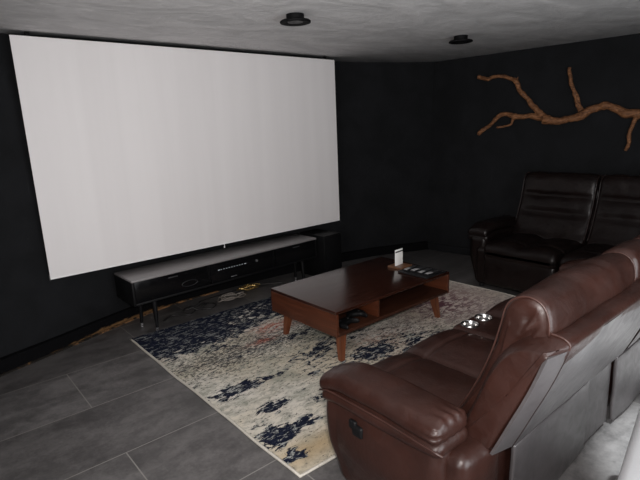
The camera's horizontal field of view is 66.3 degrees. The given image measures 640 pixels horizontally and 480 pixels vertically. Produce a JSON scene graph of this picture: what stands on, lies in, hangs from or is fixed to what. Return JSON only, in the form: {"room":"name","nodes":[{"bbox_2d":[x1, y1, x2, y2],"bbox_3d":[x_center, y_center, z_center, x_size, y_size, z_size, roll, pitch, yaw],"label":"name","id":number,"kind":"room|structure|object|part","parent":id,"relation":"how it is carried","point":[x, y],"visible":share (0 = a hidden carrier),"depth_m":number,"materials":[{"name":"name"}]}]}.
{"room":"home theater","nodes":[
{"label":"home theater","id":0,"kind":"room"},
{"bbox_2d":[0,33,433,357],"bbox_3d":[-1.145,-0.543,4.604,1.022,2.430,6.715,10,18,43],"label":"wall","id":1,"kind":"structure","parent":0,"point":[384,109],"depth_m":5.98,"materials":[{"name":"black paint"}]},
{"bbox_2d":[0,241,427,376],"bbox_3d":[-1.094,0.614,4.744,0.930,0.108,6.465,10,18,43],"label":"baseboard","id":2,"kind":"structure","parent":1,"relation":"attached to","point":[13,360],"depth_m":4.56,"materials":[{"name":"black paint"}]},
{"bbox_2d":[0,249,639,479],"bbox_3d":[0.921,0.932,3.427,8.200,0.100,7.000,-13,16,-39],"label":"floor","id":3,"kind":"structure","parent":0,"point":[100,407],"depth_m":2.90,"materials":[{"name":"grey tile"}]},
{"bbox_2d":[183,302,206,311],"bbox_3d":[-1.208,0.645,4.733,0.248,0.045,0.137,-13,16,-39],"label":"cable","id":4,"kind":"object","parent":3,"relation":"on","point":[198,304],"visible":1,"depth_m":4.71,"materials":[{"name":"black plastic"}]},
{"bbox_2d":[114,233,316,330],"bbox_3d":[-0.913,0.376,4.877,2.040,0.500,0.402,-14,17,-41],"label":"media stand","id":5,"kind":"object","parent":3,"relation":"on","point":[139,286],"visible":0.96,"depth_m":4.44,"materials":[{"name":"black paint"}]},
{"bbox_3d":[-1.584,0.620,4.344,0.046,0.245,0.048,-14,17,-41],"label":"leg","id":6,"kind":"part","parent":5,"relation":"part of","materials":[{"name":"black paint"}]},
{"bbox_3d":[-1.421,0.636,4.241,0.046,0.245,0.048,-14,17,-41],"label":"leg","id":7,"kind":"part","parent":5,"relation":"part of","materials":[{"name":"black paint"}]},
{"bbox_3d":[-1.282,0.383,4.282,0.678,0.181,0.017,-14,17,-41],"label":"door","id":8,"kind":"part","parent":5,"relation":"part of","materials":[{"name":"black wood"}]},
{"bbox_3d":[-1.162,0.384,4.377,0.158,0.060,0.008,-14,17,-41],"label":"oval trim","id":9,"kind":"part","parent":5,"relation":"part of","materials":[{"name":"black plastic"}]},
{"bbox_2d":[208,250,273,282],"bbox_3d":[-0.845,0.237,4.865,0.720,0.178,0.340,-14,17,-41],"label":"receiver","id":10,"kind":"object","parent":5,"relation":"on","point":[225,270],"visible":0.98,"depth_m":4.72,"materials":[{"name":"black plastic"}]},
{"bbox_3d":[-0.279,0.304,5.497,0.046,0.245,0.048,-14,17,-41],"label":"leg","id":11,"kind":"part","parent":5,"relation":"part of","materials":[{"name":"black paint"}]},
{"bbox_3d":[-0.257,0.135,5.187,0.542,0.181,0.017,-14,17,-41],"label":"door","id":12,"kind":"part","parent":5,"relation":"part of","materials":[{"name":"black wood"}]},
{"bbox_3d":[-0.190,0.338,5.329,0.046,0.245,0.048,-14,17,-41],"label":"leg","id":13,"kind":"part","parent":5,"relation":"part of","materials":[{"name":"black paint"}]},
{"bbox_2d":[163,282,283,321],"bbox_3d":[-0.976,0.595,5.013,0.271,0.016,1.460,9,17,40],"label":"cable","id":14,"kind":"object","parent":3,"relation":"on","point":[273,282],"visible":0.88,"depth_m":4.87,"materials":[{"name":"black plastic"}]},
{"bbox_2d":[217,291,246,301],"bbox_3d":[-0.900,0.575,4.996,0.340,0.048,0.153,-13,16,-39],"label":"cable","id":15,"kind":"object","parent":3,"relation":"on","point":[242,292],"visible":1,"depth_m":4.98,"materials":[{"name":"grey plastic"}]},
{"bbox_2d":[237,283,260,290],"bbox_3d":[-0.750,0.499,5.218,0.286,0.043,0.114,-13,16,-39],"label":"cable","id":16,"kind":"object","parent":3,"relation":"on","point":[246,285],"visible":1,"depth_m":5.21,"materials":[{"name":"gold metal"}]},
{"bbox_2d":[300,229,341,275],"bbox_3d":[0.016,0.159,5.658,0.265,0.502,0.416,-14,17,-42],"label":"loudspeaker","id":17,"kind":"object","parent":3,"relation":"on","point":[328,243],"visible":0.56,"depth_m":5.51,"materials":[{"name":"black paint"}]},
{"bbox_2d":[325,234,341,271],"bbox_3d":[0.153,0.176,5.514,0.245,0.460,0.017,-14,17,-42],"label":"grille","id":18,"kind":"object","parent":17,"relation":"attached to","point":[333,256],"depth_m":5.49,"materials":[{"name":"black fabric"}]},
{"bbox_2d":[130,280,515,477],"bbox_3d":[0.325,0.725,4.194,3.088,0.016,2.309,-13,16,-39],"label":"rug","id":19,"kind":"object","parent":3,"relation":"on","point":[264,380],"visible":0.45,"depth_m":3.65,"materials":[{"name":"fabric"}]},
{"bbox_2d":[271,257,448,361],"bbox_3d":[0.358,0.526,4.128,1.315,0.405,0.803,-13,16,-39],"label":"coffee table","id":20,"kind":"object","parent":19,"relation":"on","point":[318,302],"visible":0.92,"depth_m":3.88,"materials":[{"name":"red wood"}]},
{"bbox_3d":[-0.256,0.670,4.032,0.077,0.218,0.077,-13,16,-39],"label":"leg","id":21,"kind":"part","parent":20,"relation":"part of","materials":[{"name":"red wood"}]},
{"bbox_3d":[-0.131,0.546,3.695,0.024,0.166,0.785,-13,16,-39],"label":"panel","id":22,"kind":"part","parent":20,"relation":"part of","materials":[{"name":"red wood"}]},
{"bbox_3d":[0.154,0.759,3.560,0.077,0.218,0.077,-13,16,-39],"label":"leg","id":23,"kind":"part","parent":20,"relation":"part of","materials":[{"name":"red wood"}]},
{"bbox_2d":[339,317,359,329],"bbox_3d":[0.195,0.595,3.558,0.123,0.050,0.165,7,16,35],"label":"game controller","id":24,"kind":"object","parent":20,"relation":"on","point":[344,322],"visible":0.98,"depth_m":3.54,"materials":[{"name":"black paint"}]},
{"bbox_2d":[346,309,367,317],"bbox_3d":[0.271,0.557,3.713,0.155,0.050,0.122,-5,13,-11],"label":"game controller","id":25,"kind":"object","parent":20,"relation":"on","point":[355,312],"visible":0.79,"depth_m":3.69,"materials":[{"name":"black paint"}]},
{"bbox_2d":[339,284,446,336],"bbox_3d":[0.362,0.503,4.116,1.265,0.024,0.781,-13,16,-39],"label":"shelf","id":26,"kind":"object","parent":20,"relation":"attached to","point":[391,305],"depth_m":3.98,"materials":[{"name":"brown wood"}]},
{"bbox_2d":[388,248,411,269],"bbox_3d":[0.715,0.162,4.395,0.165,0.161,0.150,-14,17,-43],"label":"sign holder","id":27,"kind":"object","parent":20,"relation":"on","point":[398,264],"visible":1,"depth_m":4.39,"materials":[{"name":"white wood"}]},
{"bbox_2d":[398,265,445,278],"bbox_3d":[0.872,0.271,4.204,0.258,0.014,0.314,-13,16,-39],"label":"tray","id":28,"kind":"object","parent":20,"relation":"on","point":[433,269],"visible":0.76,"depth_m":4.14,"materials":[{"name":"black plastic"}]},
{"bbox_2d":[403,265,417,271],"bbox_3d":[0.791,0.246,4.280,0.042,0.020,0.170,10,17,43],"label":"remote control","id":29,"kind":"object","parent":28,"relation":"on","point":[407,269],"visible":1,"depth_m":4.26,"materials":[{"name":"black plastic"}]},
{"bbox_2d":[410,266,427,272],"bbox_3d":[0.861,0.252,4.244,0.185,0.020,0.045,-11,15,-34],"label":"remote control","id":30,"kind":"object","parent":28,"relation":"on","point":[422,267],"visible":0.98,"depth_m":4.22,"materials":[{"name":"black plastic"}]},
{"bbox_2d":[417,268,431,274],"bbox_3d":[0.894,0.266,4.175,0.165,0.020,0.044,-14,17,-42],"label":"remote control","id":31,"kind":"object","parent":28,"relation":"on","point":[421,272],"visible":1,"depth_m":4.16,"materials":[{"name":"black plastic"}]},
{"bbox_2d":[424,269,440,275],"bbox_3d":[0.951,0.274,4.125,0.180,0.020,0.042,-12,16,-36],"label":"remote control","id":32,"kind":"object","parent":28,"relation":"on","point":[437,270],"visible":1,"depth_m":4.10,"materials":[{"name":"black plastic"}]},
{"bbox_3d":[0.991,0.567,4.251,0.077,0.218,0.077,-13,16,-39],"label":"leg","id":33,"kind":"part","parent":20,"relation":"part of","materials":[{"name":"red wood"}]},
{"bbox_3d":[0.850,0.322,4.505,0.024,0.166,0.785,-13,16,-39],"label":"panel","id":34,"kind":"part","parent":20,"relation":"part of","materials":[{"name":"red wood"}]},
{"bbox_2d":[319,235,639,479],"bbox_3d":[1.246,0.481,2.689,2.587,1.076,1.031,-13,16,-39],"label":"recliner sofa","id":35,"kind":"object","parent":3,"relation":"on","point":[516,390],"visible":1,"depth_m":1.95,"materials":[{"name":"brown leather"}]},
{"bbox_3d":[0.141,0.786,2.090,0.020,0.042,0.044,-13,16,-39],"label":"lever","id":36,"kind":"part","parent":35,"relation":"part of","materials":[{"name":"black paint"}]},
{"bbox_3d":[0.161,0.810,2.075,0.024,0.054,0.062,-13,16,-39],"label":"recliner handle","id":37,"kind":"part","parent":35,"relation":"part of","materials":[{"name":"black paint"}]},
{"bbox_3d":[0.290,0.927,2.092,0.192,0.490,0.646,-13,16,-39],"label":"arm","id":38,"kind":"part","parent":35,"relation":"part of","materials":[{"name":"brown leather"}]},
{"bbox_2d":[372,329,497,405],"bbox_3d":[0.650,0.694,2.471,0.902,0.197,0.640,-13,16,-39],"label":"seat cushion","id":39,"kind":"object","parent":35,"relation":"on","point":[446,364],"depth_m":2.46,"materials":[{"name":"brown leather"}]},
{"bbox_2d":[485,297,513,317],"bbox_3d":[1.601,0.475,3.256,0.902,0.197,0.640,-13,16,-39],"label":"seat cushion","id":40,"kind":"object","parent":35,"relation":"on","point":[497,310],"depth_m":3.18,"materials":[{"name":"brown leather"}]},
{"bbox_2d":[460,253,633,413],"bbox_3d":[0.953,0.406,2.086,0.859,0.640,0.421,-13,16,-39],"label":"cushion","id":41,"kind":"object","parent":35,"relation":"on","point":[544,312],"depth_m":1.81,"materials":[{"name":"brown leather"}]},
{"bbox_3d":[1.190,0.474,2.086,1.105,0.450,0.203,-13,16,-39],"label":"panel","id":42,"kind":"part","parent":35,"relation":"part of","materials":[{"name":"leather"}]},
{"bbox_2d":[601,239,639,279],"bbox_3d":[1.398,0.303,2.452,0.340,0.637,0.420,-13,16,-39],"label":"cushion","id":43,"kind":"object","parent":35,"relation":"on","point":[630,248],"depth_m":2.20,"materials":[{"name":"brown leather"}]},
{"bbox_3d":[1.955,0.298,2.719,0.765,0.450,0.204,-13,16,-39],"label":"panel","id":44,"kind":"part","parent":35,"relation":"part of","materials":[{"name":"leather"}]},
{"bbox_2d":[468,171,639,292],"bbox_3d":[2.703,0.026,4.318,1.031,1.124,2.672,-13,16,-39],"label":"recliner sofa","id":45,"kind":"object","parent":3,"relation":"on","point":[561,217],"visible":0.85,"depth_m":4.73,"materials":[{"name":"brown leather"}]},
{"bbox_3d":[1.843,0.143,5.213,0.646,0.512,0.209,-13,16,-39],"label":"arm","id":46,"kind":"part","parent":45,"relation":"part of","materials":[{"name":"brown leather"}]},
{"bbox_2d":[484,233,583,268],"bbox_3d":[2.081,0.093,4.779,0.640,0.204,0.724,-13,16,-39],"label":"seat cushion","id":47,"kind":"object","parent":45,"relation":"on","point":[510,250],"depth_m":4.66,"materials":[{"name":"brown leather"}]},
{"bbox_2d":[512,171,601,244],"bbox_3d":[2.393,-0.344,4.986,0.423,0.669,0.775,-13,16,-39],"label":"cushion","id":48,"kind":"object","parent":45,"relation":"on","point":[553,205],"depth_m":4.91,"materials":[{"name":"brown leather"}]},
{"bbox_2d":[559,243,613,266],"bbox_3d":[2.558,0.197,4.230,0.640,0.204,0.724,-13,16,-39],"label":"seat cushion","id":49,"kind":"object","parent":45,"relation":"on","point":[590,250],"depth_m":4.30,"materials":[{"name":"brown leather"}]},
{"bbox_2d":[587,174,639,245],"bbox_3d":[2.880,-0.242,4.431,0.423,0.666,0.753,-13,16,-39],"label":"cushion","id":50,"kind":"object","parent":45,"relation":"on","point":[613,219],"depth_m":4.53,"materials":[{"name":"brown leather"}]},
{"bbox_2d":[617,409,639,479],"bbox_3d":[1.301,1.024,1.715,0.471,0.446,1.100,8,16,39],"label":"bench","id":51,"kind":"object","parent":3,"relation":"on","point":[630,468],"visible":1,"depth_m":1.80,"materials":[{"name":"white fabric"}]},
{"bbox_2d":[0,0,639,61],"bbox_3d":[0.815,-1.534,2.871,8.200,0.100,7.000,-13,16,-39],"label":"ceiling","id":52,"kind":"structure","parent":0,"point":[338,30],"depth_m":3.73,"materials":[{"name":"paint"}]},
{"bbox_2d":[7,31,339,280],"bbox_3d":[-0.995,-0.845,4.670,3.142,1.888,0.048,-13,17,-39],"label":"projection screen","id":53,"kind":"object","parent":52,"relation":"hanging from","point":[138,152],"visible":1,"depth_m":4.34,"materials":[{"name":"white fabric"}]},
{"bbox_3d":[-1.036,-1.742,4.473,3.140,0.048,0.035,-13,17,-39],"label":"rail","id":54,"kind":"part","parent":53,"relation":"part of","materials":[{"name":"black metal"}]},
{"bbox_2d":[280,12,310,25],"bbox_3d":[-0.171,-1.526,3.383,0.216,0.058,0.216,-13,16,-39],"label":"ceiling light","id":55,"kind":"object","parent":52,"relation":"attached to","point":[294,18],"visible":1,"depth_m":3.34,"materials":[{"name":"black metal"}]},
{"bbox_3d":[-0.170,-1.509,3.387,0.216,0.022,0.216,-13,16,-39],"label":"lamp shade","id":56,"kind":"part","parent":55,"relation":"part of","materials":[{"name":"black metal"}]},
{"bbox_2d":[449,35,472,44],"bbox_3d":[1.290,-1.838,4.489,0.216,0.058,0.216,-13,16,-39],"label":"ceiling light","id":57,"kind":"object","parent":52,"relation":"attached to","point":[458,39],"visible":1,"depth_m":4.44,"materials":[{"name":"black metal"}]},
{"bbox_3d":[1.290,-1.821,4.493,0.216,0.022,0.216,-13,16,-39],"label":"lamp shade","id":58,"kind":"part","parent":57,"relation":"part of","materials":[{"name":"black metal"}]},
{"bbox_2d":[426,33,639,247],"bbox_3d":[3.341,-0.794,4.865,5.017,2.430,0.294,9,17,42],"label":"wall","id":59,"kind":"structure","parent":0,"point":[473,178],"depth_m":5.64,"materials":[{"name":"black paint"}]},
{"bbox_2d":[428,242,469,255],"bbox_3d":[2.756,0.284,5.502,3.525,0.097,0.043,9,17,42],"label":"baseboard","id":60,"kind":"structure","parent":59,"relation":"attached to","point":[431,246],"depth_m":6.44,"materials":[{"name":"black paint"}]},
{"bbox_2d":[477,67,639,150],"bbox_3d":[2.635,-1.398,5.208,2.092,0.895,0.141,9,17,42],"label":"branch","id":61,"kind":"object","parent":59,"relation":"attached to","point":[539,115],"visible":1,"depth_m":5.19,"materials":[{"name":"brown wood"}]}
]}

